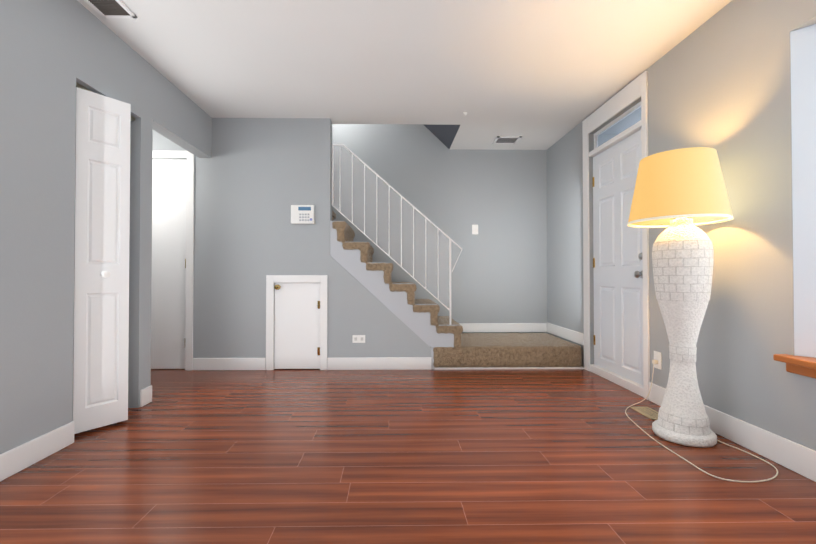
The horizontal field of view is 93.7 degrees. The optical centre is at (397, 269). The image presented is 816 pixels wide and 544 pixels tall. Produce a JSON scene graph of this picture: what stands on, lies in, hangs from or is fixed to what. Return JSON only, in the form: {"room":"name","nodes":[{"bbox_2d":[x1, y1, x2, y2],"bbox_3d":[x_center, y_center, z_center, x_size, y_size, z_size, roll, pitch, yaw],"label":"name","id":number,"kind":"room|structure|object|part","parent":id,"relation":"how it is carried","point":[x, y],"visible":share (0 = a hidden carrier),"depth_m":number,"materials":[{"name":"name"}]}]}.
{"room":"living room","nodes":[
{"label":"living room","id":0,"kind":"room"},
{"bbox_2d":[0,0,211,453],"bbox_3d":[-1.818,-0.294,0.651,0.120,2.440,6.086,0,-1,-1],"label":"wall","id":1,"kind":"structure","parent":0,"point":[52,52],"depth_m":1.98,"materials":[{"name":"grey paint"}]},
{"bbox_2d":[0,421,73,481],"bbox_3d":[-1.739,0.857,-0.157,0.014,0.118,4.497,0,-1,-1],"label":"baseboard","id":2,"kind":"structure","parent":1,"relation":"attached to","point":[15,460],"depth_m":1.86,"materials":[{"name":"white paint"}]},
{"bbox_2d":[73,87,130,433],"bbox_3d":[-1.746,-0.057,2.270,0.066,1.965,0.268,-1,-1,35],"label":"door","id":3,"kind":"structure","parent":1,"relation":"in","point":[101,277],"depth_m":2.26,"materials":[{"name":"white paint"}]},
{"bbox_3d":[-1.729,0.026,2.267,0.036,0.042,0.042,-1,-1,35],"label":"bifold knob","id":4,"kind":"part","parent":3,"relation":"part of","materials":[{"name":"white plastic"}]},
{"bbox_2d":[76,82,134,120],"bbox_3d":[-1.838,-1.052,2.389,0.030,0.021,0.543,0,-1,-1],"label":"trim","id":5,"kind":"structure","parent":1,"relation":"attached to","point":[78,85],"depth_m":2.22,"materials":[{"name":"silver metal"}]},
{"bbox_2d":[140,385,151,406],"bbox_3d":[-1.781,0.892,2.709,0.014,0.118,0.122,0,-1,-1],"label":"baseboard","id":6,"kind":"structure","parent":1,"relation":"attached to","point":[145,395],"depth_m":2.69,"materials":[{"name":"white paint"}]},
{"bbox_2d":[152,118,430,357],"bbox_3d":[-1.489,-0.256,3.766,3.627,2.440,0.135,0,-1,-1],"label":"wall","id":7,"kind":"structure","parent":0,"point":[255,179],"depth_m":3.70,"materials":[{"name":"grey paint"}]},
{"bbox_2d":[151,159,186,368],"bbox_3d":[-2.412,-0.062,3.705,0.754,2.035,0.096,0,-1,-1],"label":"hall door","id":8,"kind":"structure","parent":7,"relation":"in","point":[168,291],"depth_m":3.71,"materials":[{"name":"white paint"}]},
{"bbox_2d":[152,150,193,370],"bbox_3d":[-2.412,-0.093,3.742,0.892,2.115,0.150,0,-1,-1],"label":"door frame","id":9,"kind":"structure","parent":7,"relation":"attached to","point":[188,155],"depth_m":3.68,"materials":[{"name":"white paint"}]},
{"bbox_2d":[193,358,265,370],"bbox_3d":[-1.617,0.904,3.675,0.692,0.118,0.014,0,-1,-1],"label":"baseboard","id":10,"kind":"structure","parent":7,"relation":"attached to","point":[229,363],"depth_m":3.67,"materials":[{"name":"white paint"}]},
{"bbox_2d":[266,275,327,369],"bbox_3d":[-0.972,0.507,3.689,0.588,0.914,0.016,0,-1,-1],"label":"door frame","id":11,"kind":"structure","parent":7,"relation":"attached to","point":[271,280],"depth_m":3.68,"materials":[{"name":"white paint"}]},
{"bbox_2d":[274,283,319,368],"bbox_3d":[-0.971,0.540,3.690,0.444,0.832,0.081,0,-1,-1],"label":"door","id":12,"kind":"structure","parent":7,"relation":"in","point":[296,325],"depth_m":3.70,"materials":[{"name":"white paint"}]},
{"bbox_2d":[291,205,313,223],"bbox_3d":[-0.919,-0.537,3.696,0.225,0.182,0.028,0,-1,-1],"label":"alarm keypad","id":13,"kind":"object","parent":7,"relation":"attached to","point":[302,214],"visible":1,"depth_m":3.68,"materials":[{"name":"white plastic"}]},
{"bbox_2d":[352,335,364,342],"bbox_3d":[-0.375,0.667,3.699,0.125,0.075,0.008,0,-1,-1],"label":"outlet","id":14,"kind":"object","parent":7,"relation":"attached to","point":[358,338],"visible":1,"depth_m":3.70,"materials":[{"name":"white plastic"}]},
{"bbox_2d":[327,357,430,369],"bbox_3d":[-0.175,0.905,3.697,1.002,0.118,0.014,0,-1,-1],"label":"baseboard","id":15,"kind":"structure","parent":7,"relation":"attached to","point":[391,363],"depth_m":3.69,"materials":[{"name":"white paint"}]},
{"bbox_2d":[77,0,731,149],"bbox_3d":[-0.487,-1.618,1.139,5.553,0.220,6.990,0,-1,-1],"label":"ceiling","id":16,"kind":"structure","parent":0,"point":[540,74],"depth_m":2.66,"materials":[{"name":"paint"}]},
{"bbox_2d":[84,0,136,17],"bbox_3d":[-1.627,-1.494,1.765,0.196,0.012,0.978,0,-1,-1],"label":"ceiling vent","id":17,"kind":"object","parent":16,"relation":"in","point":[111,8],"visible":1,"depth_m":2.18,"materials":[{"name":"white metal"}]},
{"bbox_2d":[492,136,521,143],"bbox_3d":[1.228,-1.463,4.308,0.275,0.012,0.220,0,-1,-1],"label":"ceiling vent","id":18,"kind":"object","parent":16,"relation":"in","point":[506,139],"visible":1,"depth_m":4.28,"materials":[{"name":"white metal"}]},
{"bbox_2d":[0,369,815,543],"bbox_3d":[-0.488,0.992,1.156,5.553,0.120,7.090,0,-1,-1],"label":"floor","id":19,"kind":"structure","parent":0,"point":[457,456],"depth_m":1.77,"materials":[{"name":"laminate"}]},
{"bbox_2d":[330,144,583,369],"bbox_3d":[-0.068,-0.260,4.157,3.751,2.458,0.922,0,-1,-1],"label":"staircase","id":20,"kind":"structure","parent":19,"relation":"on","point":[449,342],"depth_m":3.72,"materials":[{"name":"beige carpet"}]},
{"bbox_3d":[-0.005,-0.338,3.777,1.296,1.810,0.020,0,-1,-1],"label":"railing","id":21,"kind":"part","parent":20,"relation":"part of","materials":[{"name":"white metal"}]},
{"bbox_2d":[630,407,658,419],"bbox_3d":[1.668,0.946,2.531,0.125,0.006,0.225,0,-1,-1],"label":"floor vent","id":22,"kind":"object","parent":19,"relation":"in","point":[650,413],"visible":0.75,"depth_m":2.54,"materials":[{"name":"beige metal"}]},
{"bbox_2d":[625,147,777,481],"bbox_3d":[1.591,0.151,2.218,0.486,1.588,1.044,0,-1,-1],"label":"floor lamp","id":23,"kind":"object","parent":19,"relation":"on","point":[680,195],"depth_m":2.08,"materials":[{"name":"ceramic"}]},
{"bbox_3d":[1.591,-0.456,2.182,0.483,0.374,0.483,0,-1,-1],"label":"lamp shade","id":24,"kind":"part","parent":23,"relation":"part of","materials":[{"name":"beige fabric"}]},
{"bbox_3d":[1.591,-0.456,2.182,0.486,0.374,0.486,0,-1,-1],"label":"shade trim","id":25,"kind":"part","parent":23,"relation":"part of","materials":[{"name":"white fabric"}]},
{"bbox_3d":[1.619,0.794,2.210,0.414,0.299,1.044,0,-1,-1],"label":"lamp cord","id":26,"kind":"part","parent":23,"relation":"part of","materials":[{"name":"beige plastic"}]},
{"bbox_2d":[332,124,547,333],"bbox_3d":[-0.239,-1.244,4.694,4.953,4.440,0.120,0,-1,-1],"label":"wall","id":27,"kind":"structure","parent":0,"point":[499,272],"depth_m":4.64,"materials":[{"name":"grey paint"}]},
{"bbox_2d":[472,225,477,233],"bbox_3d":[0.940,-0.491,4.633,0.075,0.120,0.016,0,-1,-1],"label":"light switch","id":28,"kind":"object","parent":27,"relation":"attached to","point":[474,229],"visible":1,"depth_m":4.63,"materials":[{"name":"white plastic"}]},
{"bbox_2d":[459,323,546,331],"bbox_3d":[1.224,0.698,4.624,1.159,0.105,0.014,0,-1,-1],"label":"baseboard","id":29,"kind":"structure","parent":27,"relation":"attached to","point":[504,327],"depth_m":4.62,"materials":[{"name":"white paint"}]},
{"bbox_2d":[423,124,459,148],"bbox_3d":[-0.142,-2.342,4.264,1.549,1.744,0.767,0,-1,-1],"label":"ceiling soffit","id":30,"kind":"structure","parent":0,"point":[445,135],"depth_m":4.40,"materials":[{"name":"grey paint"}]},
{"bbox_2d":[547,0,815,450],"bbox_3d":[2.079,-0.287,1.210,0.420,2.440,7.090,0,-1,-1],"label":"wall","id":31,"kind":"structure","parent":0,"point":[719,81],"depth_m":2.05,"materials":[{"name":"grey paint"}]},
{"bbox_2d":[547,322,583,344],"bbox_3d":[1.817,0.687,4.190,0.014,0.115,0.899,0,-1,-1],"label":"baseboard","id":32,"kind":"structure","parent":31,"relation":"attached to","point":[570,335],"depth_m":4.10,"materials":[{"name":"white paint"}]},
{"bbox_2d":[582,71,649,399],"bbox_3d":[1.910,-0.254,3.277,0.176,2.425,0.939,0,-1,-1],"label":"door frame","id":33,"kind":"structure","parent":31,"relation":"attached to","point":[628,94],"depth_m":3.19,"materials":[{"name":"white paint"}]},
{"bbox_2d":[593,130,643,385],"bbox_3d":[1.865,-0.097,3.253,0.106,1.970,0.791,0,-1,-1],"label":"front door","id":34,"kind":"structure","parent":31,"relation":"in","point":[618,295],"depth_m":3.25,"materials":[{"name":"white paint"}]},
{"bbox_3d":[1.848,0.034,2.926,0.061,0.059,0.059,0,-1,-1],"label":"knob","id":35,"kind":"part","parent":34,"relation":"part of","materials":[{"name":"grey metal"}]},
{"bbox_2d":[597,106,640,146],"bbox_3d":[1.898,-1.214,3.268,0.004,0.132,0.737,0,-1,-1],"label":"window","id":36,"kind":"structure","parent":31,"relation":"in","point":[623,124],"depth_m":3.25,"materials":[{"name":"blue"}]},
{"bbox_2d":[652,351,661,369],"bbox_3d":[1.829,0.638,2.711,0.034,0.120,0.074,0,-1,-1],"label":"electrical outlet","id":37,"kind":"object","parent":31,"relation":"attached to","point":[657,361],"visible":0.98,"depth_m":2.70,"materials":[{"name":"white plastic"}]},
{"bbox_2d":[649,382,815,481],"bbox_3d":[1.876,0.853,0.220,0.014,0.135,5.144,0,-1,-1],"label":"baseboard","id":38,"kind":"structure","parent":31,"relation":"attached to","point":[792,456],"depth_m":1.94,"materials":[{"name":"white paint"}]},
{"bbox_2d":[773,354,815,378],"bbox_3d":[2.035,0.432,1.051,0.452,0.079,1.571,0,-1,-1],"label":"window sill","id":39,"kind":"structure","parent":31,"relation":"attached to","point":[803,365],"depth_m":1.74,"materials":[{"name":"brown wood"}]}
]}

